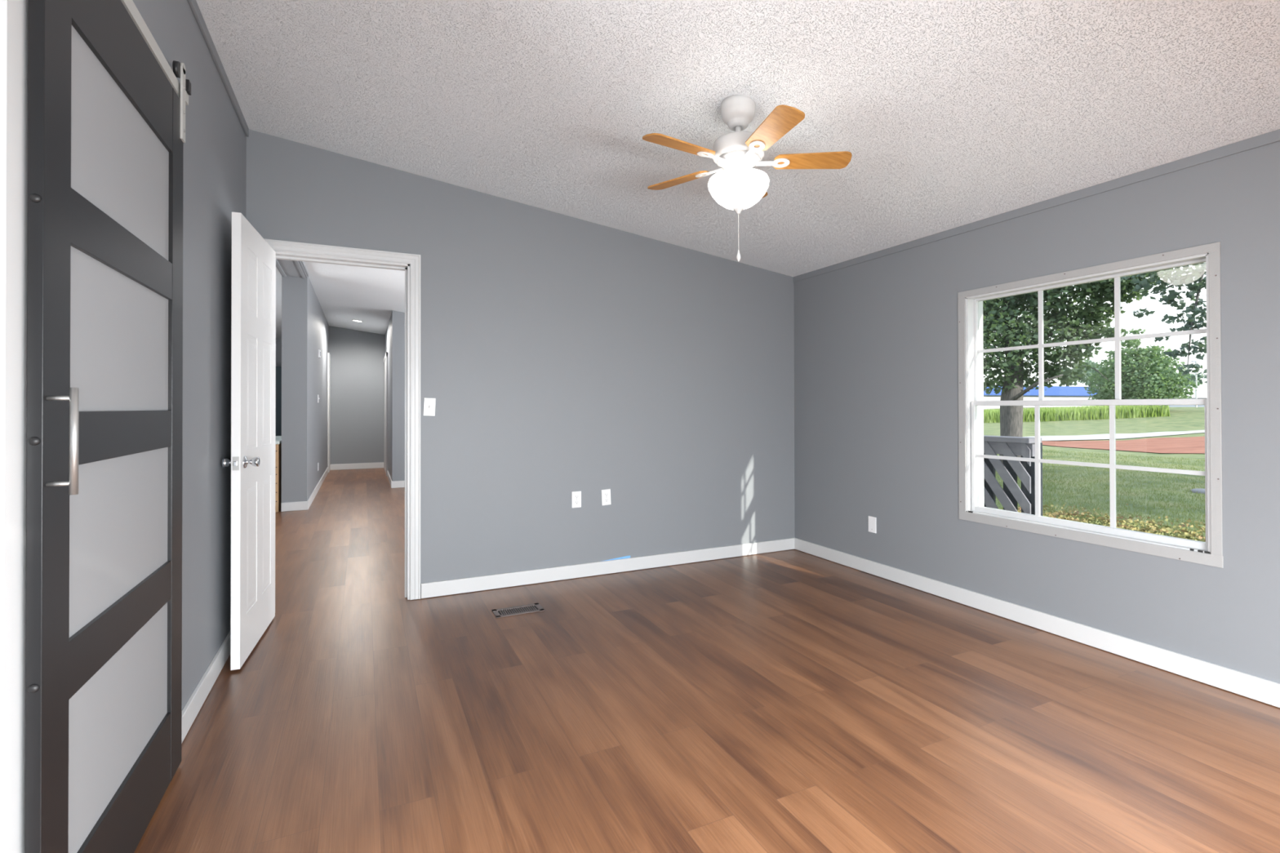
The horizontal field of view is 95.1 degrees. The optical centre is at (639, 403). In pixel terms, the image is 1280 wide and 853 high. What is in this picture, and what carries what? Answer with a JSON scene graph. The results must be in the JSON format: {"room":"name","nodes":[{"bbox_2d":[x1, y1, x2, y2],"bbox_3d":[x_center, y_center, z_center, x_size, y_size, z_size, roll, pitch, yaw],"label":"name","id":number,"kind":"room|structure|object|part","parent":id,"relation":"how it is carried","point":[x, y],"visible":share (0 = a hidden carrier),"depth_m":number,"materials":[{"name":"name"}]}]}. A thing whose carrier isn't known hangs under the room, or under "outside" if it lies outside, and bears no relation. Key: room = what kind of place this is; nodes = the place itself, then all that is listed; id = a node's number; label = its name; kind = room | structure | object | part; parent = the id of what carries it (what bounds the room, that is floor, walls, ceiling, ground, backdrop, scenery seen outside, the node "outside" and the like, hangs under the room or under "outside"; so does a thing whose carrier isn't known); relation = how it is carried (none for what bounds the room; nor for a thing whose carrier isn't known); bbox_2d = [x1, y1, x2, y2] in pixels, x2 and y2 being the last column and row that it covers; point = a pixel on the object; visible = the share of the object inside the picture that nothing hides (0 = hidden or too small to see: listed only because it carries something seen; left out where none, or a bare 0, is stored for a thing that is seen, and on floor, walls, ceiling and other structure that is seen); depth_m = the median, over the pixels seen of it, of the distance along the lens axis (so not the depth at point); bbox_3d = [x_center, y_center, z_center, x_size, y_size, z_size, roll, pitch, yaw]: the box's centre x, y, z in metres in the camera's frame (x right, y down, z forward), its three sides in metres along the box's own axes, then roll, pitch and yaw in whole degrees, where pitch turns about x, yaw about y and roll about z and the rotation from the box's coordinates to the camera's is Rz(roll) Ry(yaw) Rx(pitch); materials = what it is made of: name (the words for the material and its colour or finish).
{"room":"empty bedroom","nodes":[
{"label":"empty bedroom","id":0,"kind":"room"},
{"bbox_2d":[24,0,246,805],"bbox_3d":[-1.128,-0.189,0.894,0.120,2.714,5.000,0,0,-25],"label":"wall","id":1,"kind":"structure","parent":0,"point":[215,166],"depth_m":2.36,"materials":[{"name":"grey paint"}]},
{"bbox_2d":[0,0,28,852],"bbox_3d":[-0.991,0.096,0.618,0.134,2.140,0.967,0,0,-25],"label":"trim","id":2,"kind":"structure","parent":1,"relation":"attached to","point":[14,14],"depth_m":1.04,"materials":[{"name":"grey paint"}]},
{"bbox_2d":[120,0,191,105],"bbox_3d":[-1.086,-1.040,1.013,0.057,0.073,2.068,0,0,-25],"label":"barn door track","id":3,"kind":"object","parent":1,"relation":"attached to","point":[129,5],"visible":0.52,"depth_m":1.68,"materials":[{"name":"silver metal"}]},
{"bbox_2d":[24,0,185,852],"bbox_3d":[-1.285,0.026,1.495,0.067,2.267,0.926,0,0,-25],"label":"barn door","id":4,"kind":"structure","parent":3,"relation":"hanging from","point":[106,123],"depth_m":1.33,"materials":[{"name":"black wood"}]},
{"bbox_3d":[-1.090,0.150,1.098,0.034,0.008,0.008,0,0,-25],"label":"handle post","id":5,"kind":"part","parent":4,"relation":"part of","materials":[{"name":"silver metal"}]},
{"bbox_3d":[-1.091,-0.010,1.099,0.034,0.008,0.008,0,0,-25],"label":"handle post","id":6,"kind":"part","parent":4,"relation":"part of","materials":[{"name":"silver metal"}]},
{"bbox_3d":[-1.071,0.071,1.107,0.013,0.202,0.013,0,0,-25],"label":"pull handle","id":7,"kind":"part","parent":4,"relation":"part of","materials":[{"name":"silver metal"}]},
{"bbox_3d":[-1.305,0.772,1.481,0.004,0.357,0.703,0,0,-25],"label":"frosted panel","id":8,"kind":"part","parent":4,"relation":"part of","materials":[{"name":"grey glass"}]},
{"bbox_3d":[-1.306,0.305,1.484,0.004,0.360,0.703,0,0,-25],"label":"frosted panel","id":9,"kind":"part","parent":4,"relation":"part of","materials":[{"name":"grey glass"}]},
{"bbox_3d":[-1.307,-0.152,1.487,0.004,0.349,0.703,0,0,-25],"label":"frosted panel","id":10,"kind":"part","parent":4,"relation":"part of","materials":[{"name":"grey glass"}]},
{"bbox_3d":[-1.304,0.539,1.483,0.022,0.116,0.694,0,0,-25],"label":"rail","id":11,"kind":"part","parent":4,"relation":"part of","materials":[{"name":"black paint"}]},
{"bbox_3d":[-1.308,-0.607,1.490,0.004,0.352,0.703,0,0,-25],"label":"frosted panel","id":12,"kind":"part","parent":4,"relation":"part of","materials":[{"name":"grey glass"}]},
{"bbox_3d":[-1.306,-0.379,1.489,0.022,0.112,0.694,0,0,-25],"label":"rail","id":13,"kind":"part","parent":4,"relation":"part of","materials":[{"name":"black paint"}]},
{"bbox_3d":[-1.307,-0.880,1.492,0.022,0.202,0.694,0,0,-25],"label":"rail","id":14,"kind":"part","parent":4,"relation":"part of","materials":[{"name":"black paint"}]},
{"bbox_3d":[-1.304,1.053,1.480,0.022,0.213,0.694,0,0,-25],"label":"rail","id":15,"kind":"part","parent":4,"relation":"part of","materials":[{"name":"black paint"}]},
{"bbox_3d":[-1.305,0.074,1.486,0.022,0.111,0.694,0,0,-25],"label":"rail","id":16,"kind":"part","parent":4,"relation":"part of","materials":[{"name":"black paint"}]},
{"bbox_2d":[181,629,231,743],"bbox_3d":[-1.065,1.120,0.915,0.014,0.090,5.000,0,0,-25],"label":"baseboard","id":17,"kind":"structure","parent":1,"relation":"attached to","point":[194,704],"depth_m":2.31,"materials":[{"name":"white paint"}]},
{"bbox_2d":[187,0,248,137],"bbox_3d":[-1.071,-1.496,0.930,0.012,0.052,5.000,0,0,-25],"label":"trim","id":18,"kind":"structure","parent":1,"relation":"attached to","point":[193,5],"depth_m":2.51,"materials":[{"name":"grey paint"}]},
{"bbox_2d":[275,266,281,340],"bbox_3d":[-6.421,-1.341,7.138,4.113,0.790,11.200,0,0,-25],"label":"wall","id":19,"kind":"structure","parent":0,"point":[278,277],"depth_m":8.43,"materials":[{"name":"grey paint"}]},
{"bbox_2d":[281,275,328,511],"bbox_3d":[-4.893,-0.136,8.704,0.250,2.714,4.660,0,0,-25],"label":"wall","id":20,"kind":"structure","parent":0,"point":[304,324],"depth_m":6.63,"materials":[{"name":"grey paint"}]},
{"bbox_2d":[318,349,320,358],"bbox_3d":[-4.570,-0.712,8.341,0.022,0.110,0.140,0,0,-25],"label":"thermostat","id":21,"kind":"object","parent":20,"relation":"attached to","point":[319,350],"visible":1,"depth_m":8.28,"materials":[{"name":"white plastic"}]},
{"bbox_2d":[327,352,330,472],"bbox_3d":[-5.670,0.159,10.669,0.026,2.150,0.440,0,0,-25],"label":"door","id":22,"kind":"structure","parent":20,"relation":"in","point":[328,353],"depth_m":10.48,"materials":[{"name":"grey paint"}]},
{"bbox_2d":[275,310,404,488],"bbox_3d":[-4.622,-0.135,7.759,8.100,2.700,10.800,0,0,-25],"label":"wall","id":23,"kind":"structure","parent":0,"point":[395,331],"depth_m":8.49,"materials":[{"name":"grey paint"}]},
{"bbox_2d":[275,258,308,278],"bbox_3d":[-3.095,-1.494,4.918,0.262,0.122,3.740,0,0,-25],"label":"trim","id":24,"kind":"structure","parent":23,"relation":"attached to","point":[286,268],"depth_m":6.21,"materials":[{"name":"grey paint"}]},
{"bbox_2d":[280,462,404,511],"bbox_3d":[-3.185,1.166,9.495,4.017,0.107,4.674,0,0,-25],"label":"baseboard","id":25,"kind":"structure","parent":23,"relation":"attached to","point":[302,505],"depth_m":8.47,"materials":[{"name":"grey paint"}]},
{"bbox_2d":[328,325,385,470],"bbox_3d":[-5.474,-0.121,11.062,1.217,2.714,0.100,0,0,-25],"label":"wall","id":26,"kind":"structure","parent":0,"point":[357,357],"depth_m":11.06,"materials":[{"name":"grey paint"}]},
{"bbox_2d":[383,351,387,475],"bbox_3d":[-4.601,0.182,10.582,0.026,2.100,1.490,0,0,-25],"label":"door","id":27,"kind":"structure","parent":26,"relation":"in","point":[385,358],"depth_m":10.39,"materials":[{"name":"grey paint"}]},
{"bbox_2d":[245,128,795,599],"bbox_3d":[-0.462,-0.182,4.030,3.767,2.734,0.100,0,0,-25],"label":"wall","id":28,"kind":"structure","parent":0,"point":[561,355],"depth_m":3.94,"materials":[{"name":"grey paint"}]},
{"bbox_2d":[222,212,275,670],"bbox_3d":[-1.917,0.164,2.893,0.140,2.010,0.722,0,0,-25],"label":"door","id":29,"kind":"structure","parent":28,"relation":"in","point":[253,317],"depth_m":2.76,"materials":[{"name":"white paint"}]},
{"bbox_3d":[-1.835,0.263,2.613,0.048,0.056,0.056,0,0,-25],"label":"knob","id":30,"kind":"part","parent":29,"relation":"part of","materials":[{"name":"silver metal"}]},
{"bbox_3d":[-1.776,0.263,2.570,0.025,0.060,0.001,0,0,-21],"label":"latch plate","id":31,"kind":"part","parent":29,"relation":"part of","materials":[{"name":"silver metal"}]},
{"bbox_3d":[-1.757,0.263,2.647,0.060,0.056,0.056,0,0,-25],"label":"knob","id":32,"kind":"part","parent":29,"relation":"part of","materials":[{"name":"silver metal"}]},
{"bbox_2d":[263,238,420,599],"bbox_3d":[-1.736,0.138,3.425,0.839,2.085,0.132,0,0,-25],"label":"trim","id":33,"kind":"structure","parent":28,"relation":"attached to","point":[410,264],"depth_m":3.53,"materials":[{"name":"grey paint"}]},
{"bbox_2d":[423,397,435,416],"bbox_3d":[-1.285,0.020,3.573,0.072,0.112,0.020,0,0,-25],"label":"light switch","id":34,"kind":"object","parent":28,"relation":"attached to","point":[428,403],"visible":1,"depth_m":3.58,"materials":[{"name":"white plastic"}]},
{"bbox_2d":[571,491,581,507],"bbox_3d":[-0.431,0.652,3.978,0.067,0.109,0.009,0,0,-25],"label":"outlet","id":35,"kind":"object","parent":28,"relation":"attached to","point":[575,495],"visible":1,"depth_m":3.97,"materials":[{"name":"white plastic"}]},
{"bbox_2d":[601,488,611,505],"bbox_3d":[-0.235,0.651,4.071,0.072,0.112,0.009,0,0,-25],"label":"outlet","id":36,"kind":"object","parent":28,"relation":"attached to","point":[606,494],"visible":1,"depth_m":4.07,"materials":[{"name":"white plastic"}]},
{"bbox_2d":[421,537,795,598],"bbox_3d":[-0.030,1.137,4.162,2.872,0.090,0.014,0,0,-25],"label":"baseboard","id":37,"kind":"structure","parent":28,"relation":"attached to","point":[450,587],"depth_m":4.02,"materials":[{"name":"white paint"}]},
{"bbox_2d":[601,555,630,561],"bbox_3d":[-0.197,1.089,4.090,0.285,0.024,0.001,0,0,-25],"label":"tape","id":38,"kind":"object","parent":28,"relation":"attached to","point":[625,557],"visible":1,"depth_m":4.12,"materials":[{"name":"blue"}]},
{"bbox_2d":[133,467,1279,852],"bbox_3d":[-3.542,1.251,5.744,8.130,0.100,16.150,0,0,-25],"label":"floor","id":39,"kind":"structure","parent":0,"point":[790,700],"depth_m":2.17,"materials":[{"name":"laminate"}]},
{"bbox_2d":[275,443,281,511],"bbox_3d":[-4.684,0.833,6.961,0.805,0.755,1.378,0,0,-25],"label":"base cabinet","id":40,"kind":"object","parent":39,"relation":"on","point":[277,446],"visible":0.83,"depth_m":6.53,"materials":[{"name":"beige wood"}]},
{"bbox_3d":[-4.375,0.541,6.359,0.750,0.160,0.014,0,0,-25],"label":"drawer","id":41,"kind":"part","parent":40,"relation":"part of","materials":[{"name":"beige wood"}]},
{"bbox_3d":[-4.374,0.913,6.357,0.750,0.545,0.014,0,0,-25],"label":"cabinet door","id":42,"kind":"part","parent":40,"relation":"part of","materials":[{"name":"beige wood"}]},
{"bbox_2d":[275,435,281,444],"bbox_3d":[-4.694,0.437,6.958,0.845,0.034,1.420,0,0,-25],"label":"countertop","id":43,"kind":"structure","parent":40,"relation":"on","point":[278,438],"depth_m":6.68,"materials":[{"name":"grey"}]},
{"bbox_2d":[275,366,281,435],"bbox_3d":[-7.671,0.254,11.729,0.980,1.980,0.790,0,0,-25],"label":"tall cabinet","id":44,"kind":"object","parent":39,"relation":"on","point":[278,369],"visible":0.02,"depth_m":11.55,"materials":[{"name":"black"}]},
{"bbox_2d":[491,603,544,617],"bbox_3d":[-0.696,1.179,3.340,0.276,0.004,0.136,0,0,-25],"label":"floor vent","id":45,"kind":"object","parent":39,"relation":"in","point":[535,607],"visible":1,"depth_m":3.33,"materials":[{"name":"brown metal"}]},
{"bbox_2d":[498,604,537,614],"bbox_3d":[-0.696,1.179,3.340,0.199,0.003,0.090,0,0,-25],"label":"grille","id":46,"kind":"object","parent":45,"relation":"attached to","point":[524,608],"depth_m":3.35,"materials":[{"name":"brown metal"}]},
{"bbox_2d":[195,0,1279,334],"bbox_3d":[-1.693,-1.343,6.636,4.027,0.675,16.150,0,0,-25],"label":"ceiling","id":47,"kind":"structure","parent":0,"point":[949,114],"depth_m":2.41,"materials":[{"name":"white paint"}]},
{"bbox_2d":[642,94,852,262],"bbox_3d":[0.404,-0.935,2.451,0.884,0.678,0.890,0,0,-25],"label":"ceiling fan","id":48,"kind":"object","parent":47,"relation":"hanging from","point":[738,188],"visible":1,"depth_m":2.40,"materials":[{"name":"brown wood"}]},
{"bbox_3d":[0.158,-1.018,2.306,0.318,0.029,0.111,0,0,-33],"label":"blade","id":49,"kind":"part","parent":48,"relation":"part of","materials":[{"name":"brown wood"}]},
{"bbox_3d":[0.178,-1.016,2.667,0.318,0.029,0.111,0,0,39],"label":"blade","id":50,"kind":"part","parent":48,"relation":"part of","materials":[{"name":"brown wood"}]},
{"bbox_3d":[0.416,-0.725,2.471,0.003,0.153,0.003,0,0,-25],"label":"pull chain","id":51,"kind":"part","parent":48,"relation":"part of","materials":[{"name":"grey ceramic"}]},
{"bbox_3d":[0.416,-0.624,2.470,0.017,0.056,0.017,0,0,-25],"label":"chain pull","id":52,"kind":"part","parent":48,"relation":"part of","materials":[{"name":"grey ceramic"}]},
{"bbox_3d":[0.416,-0.891,2.472,0.256,0.134,0.256,0,0,-25],"label":"lamp shade","id":53,"kind":"part","parent":48,"relation":"part of","materials":[{"name":"white glass"}]},
{"bbox_3d":[0.494,-1.020,2.176,0.111,0.029,0.318,0,0,-15],"label":"blade","id":54,"kind":"part","parent":48,"relation":"part of","materials":[{"name":"brown wood"}]},
{"bbox_3d":[0.722,-1.019,2.455,0.318,0.029,0.111,0,0,3],"label":"blade","id":55,"kind":"part","parent":48,"relation":"part of","materials":[{"name":"brown wood"}]},
{"bbox_2d":[793,141,1279,683],"bbox_3d":[2.390,0.021,2.556,0.130,2.500,5.200,0,0,-25],"label":"wall","id":56,"kind":"structure","parent":0,"point":[876,340],"depth_m":3.02,"materials":[{"name":"grey paint"}]},
{"bbox_2d":[868,515,876,533],"bbox_3d":[1.607,0.836,4.050,0.008,0.109,0.067,0,0,-25],"label":"wall jack","id":57,"kind":"object","parent":56,"relation":"attached to","point":[872,520],"visible":1,"depth_m":4.05,"materials":[{"name":"white plastic"}]},
{"bbox_2d":[793,128,1279,282],"bbox_3d":[2.327,-1.037,2.533,0.007,0.054,5.000,0,0,-25],"label":"trim","id":58,"kind":"structure","parent":56,"relation":"attached to","point":[1273,136],"depth_m":2.88,"materials":[{"name":"grey paint"}]},
{"bbox_2d":[794,537,1279,707],"bbox_3d":[2.330,1.123,2.513,0.014,0.090,4.986,0,0,-25],"label":"baseboard","id":59,"kind":"structure","parent":56,"relation":"attached to","point":[1254,687],"depth_m":2.86,"materials":[{"name":"white paint"}]},
{"bbox_2d":[957,241,1223,568],"bbox_3d":[2.204,0.007,2.965,0.158,1.344,1.177,0,0,-25],"label":"window","id":60,"kind":"structure","parent":56,"relation":"in","point":[971,402],"depth_m":2.83,"materials":[{"name":"white plastic"}]},
{"bbox_3d":[2.182,0.302,2.948,0.028,0.644,1.074,0,0,-25],"label":"sash","id":61,"kind":"part","parent":60,"relation":"part of","materials":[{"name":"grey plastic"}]},
{"bbox_3d":[2.217,-0.306,2.968,0.028,0.631,1.084,0,0,-25],"label":"sash","id":62,"kind":"part","parent":60,"relation":"part of","materials":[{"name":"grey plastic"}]},
{"label":"outside","id":63,"kind":"structure","parent":0,"visible":0},
{"bbox_2d":[983,407,1205,541],"bbox_3d":[145.826,1.761,167.160,399.800,1.820,350.000,0,0,-25],"label":"lawn","id":64,"kind":"structure","parent":63,"point":[1180,419],"depth_m":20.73,"materials":[{"name":"green plant"}]},
{"bbox_2d":[983,386,1097,408],"bbox_3d":[77.052,-1.255,117.774,40.509,4.729,17.604,0,0,-25],"label":"roofed building","id":65,"kind":"structure","parent":64,"relation":"on","point":[1054,393],"depth_m":113.37,"materials":[{"name":"blue"}]},
{"bbox_2d":[1057,367,1092,386],"bbox_3d":[110.678,-4.569,149.964,8.715,10.826,7.447,0,0,-25],"label":"tree","id":66,"kind":"object","parent":64,"relation":"on","point":[1082,379],"visible":0.22,"depth_m":149.08,"materials":[{"name":"green plant"}]},
{"bbox_2d":[983,404,1169,422],"bbox_3d":[50.653,1.038,71.087,24.042,2.386,14.098,0,0,-25],"label":"grass","id":67,"kind":"structure","parent":64,"relation":"on","point":[1092,412],"depth_m":68.88,"materials":[{"name":"green plant"}]},
{"bbox_2d":[982,268,1174,463],"bbox_3d":[11.067,-3.049,16.728,5.201,10.278,5.958,0,0,-25],"label":"maple tree","id":68,"kind":"object","parent":64,"relation":"on","point":[1001,320],"visible":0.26,"depth_m":16.11,"materials":[{"name":"green plant"}]},
{"bbox_3d":[11.164,-4.215,17.077,6.484,7.940,4.595,0,0,35],"label":"crown","id":69,"kind":"part","parent":68,"relation":"part of","materials":[{"name":"green plant"}]},
{"bbox_2d":[1077,359,1105,386],"bbox_3d":[132.467,-6.272,172.620,7.960,14.415,9.963,0,0,-25],"label":"tree","id":70,"kind":"object","parent":64,"relation":"on","point":[1092,364],"visible":0.22,"depth_m":170.82,"materials":[{"name":"green plant"}]},
{"bbox_2d":[999,502,1205,542],"bbox_3d":[7.353,1.881,8.652,5.266,0.108,4.259,0,0,-25],"label":"fallen leaves","id":71,"kind":"object","parent":64,"relation":"on","point":[1099,520],"visible":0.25,"depth_m":9.21,"materials":[{"name":"yellow plant"}]},
{"bbox_2d":[1088,365,1128,380],"bbox_3d":[121.005,-4.505,149.376,8.771,10.636,9.621,0,0,-25],"label":"tree","id":72,"kind":"object","parent":64,"relation":"on","point":[1097,369],"visible":0.07,"depth_m":150.71,"materials":[{"name":"green plant"}]},
{"bbox_2d":[1025,430,1204,440],"bbox_3d":[36.906,1.953,40.740,43.575,0.220,4.772,0,0,-25],"label":"path","id":73,"kind":"structure","parent":64,"relation":"on","point":[1118,436],"depth_m":36.69,"materials":[{"name":"grey concrete"}]},
{"bbox_2d":[1041,436,1204,453],"bbox_3d":[28.209,2.027,33.002,23.332,0.040,8.587,0,0,-44],"label":"clay piece","id":74,"kind":"object","parent":64,"relation":"on","point":[1188,444],"visible":0.69,"depth_m":28.77,"materials":[{"name":"soil"}]},
{"bbox_2d":[1084,328,1199,406],"bbox_3d":[68.110,-4.620,80.163,11.692,11.451,12.087,0,0,-25],"label":"bush","id":75,"kind":"object","parent":64,"relation":"on","point":[1148,377],"visible":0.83,"depth_m":77.71,"materials":[{"name":"green plant"}]},
{"bbox_2d":[1120,262,1206,383],"bbox_3d":[15.706,-1.817,4.645,17.012,7.452,8.713,0,0,0],"label":"tree","id":76,"kind":"object","parent":64,"relation":"on","point":[1197,273],"visible":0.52,"depth_m":8.19,"materials":[{"name":"green plant"}]},
{"bbox_2d":[1151,387,1207,407],"bbox_3d":[93.848,-0.636,100.095,17.300,3.813,14.076,0,0,-25],"label":"building","id":77,"kind":"structure","parent":64,"relation":"on","point":[1202,392],"depth_m":95.91,"materials":[{"name":"white"}]},
{"bbox_2d":[1173,372,1203,387],"bbox_3d":[112.483,-3.089,121.028,6.344,7.447,7.299,0,0,-25],"label":"tree","id":78,"kind":"object","parent":64,"relation":"on","point":[1197,382],"visible":0.1,"depth_m":118.39,"materials":[{"name":"green plant"}]},
{"bbox_2d":[1191,360,1197,407],"bbox_3d":[83.405,-2.934,88.026,0.704,6.954,0.474,0,0,-25],"label":"lamp post","id":79,"kind":"object","parent":64,"relation":"on","point":[1195,362],"visible":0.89,"depth_m":87.93,"materials":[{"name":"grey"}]},
{"bbox_2d":[1186,378,1206,387],"bbox_3d":[134.305,-2.491,144.015,10.358,7.054,10.933,0,0,-25],"label":"house","id":80,"kind":"structure","parent":64,"relation":"on","point":[1204,384],"depth_m":139.72,"materials":[{"name":"grey"}]},
{"bbox_2d":[1191,488,1204,493],"bbox_3d":[12.650,1.964,12.870,0.780,0.100,0.780,0,0,-25],"label":"lid","id":81,"kind":"object","parent":64,"relation":"on","point":[1202,491],"visible":0.24,"depth_m":12.96,"materials":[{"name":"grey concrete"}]},
{"bbox_2d":[1190,373,1206,378],"bbox_3d":[176.623,-4.473,185.140,9.032,10.814,9.163,0,0,-25],"label":"tree","id":82,"kind":"object","parent":64,"relation":"on","point":[1198,375],"visible":0.11,"depth_m":184.61,"materials":[{"name":"green plant"}]},
{"bbox_3d":[1.438,1.322,5.736,0.845,0.060,2.820,0,0,-25],"label":"deck porch","id":83,"kind":"object","parent":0,"visible":0},
{"bbox_2d":[983,435,1042,515],"bbox_3d":[2.064,1.087,5.164,0.197,1.700,2.792,0,0,-25],"label":"porch railing","id":84,"kind":"object","parent":83,"relation":"on","point":[1008,471],"visible":0.15,"depth_m":4.03,"materials":[{"name":"grey paint"}]},
{"bbox_3d":[2.050,0.318,5.174,0.038,0.089,2.772,0,0,-25],"label":"rail","id":85,"kind":"part","parent":84,"relation":"part of","materials":[{"name":"grey paint"}]},
{"bbox_3d":[2.037,0.254,5.157,0.140,0.034,2.792,0,0,-25],"label":"cap rail","id":86,"kind":"part","parent":84,"relation":"part of","materials":[{"name":"grey paint"}]},
{"bbox_3d":[2.677,1.097,3.993,0.089,1.664,0.090,0,0,-25],"label":"post","id":87,"kind":"part","parent":84,"relation":"part of","materials":[{"name":"grey paint"}]}
]}

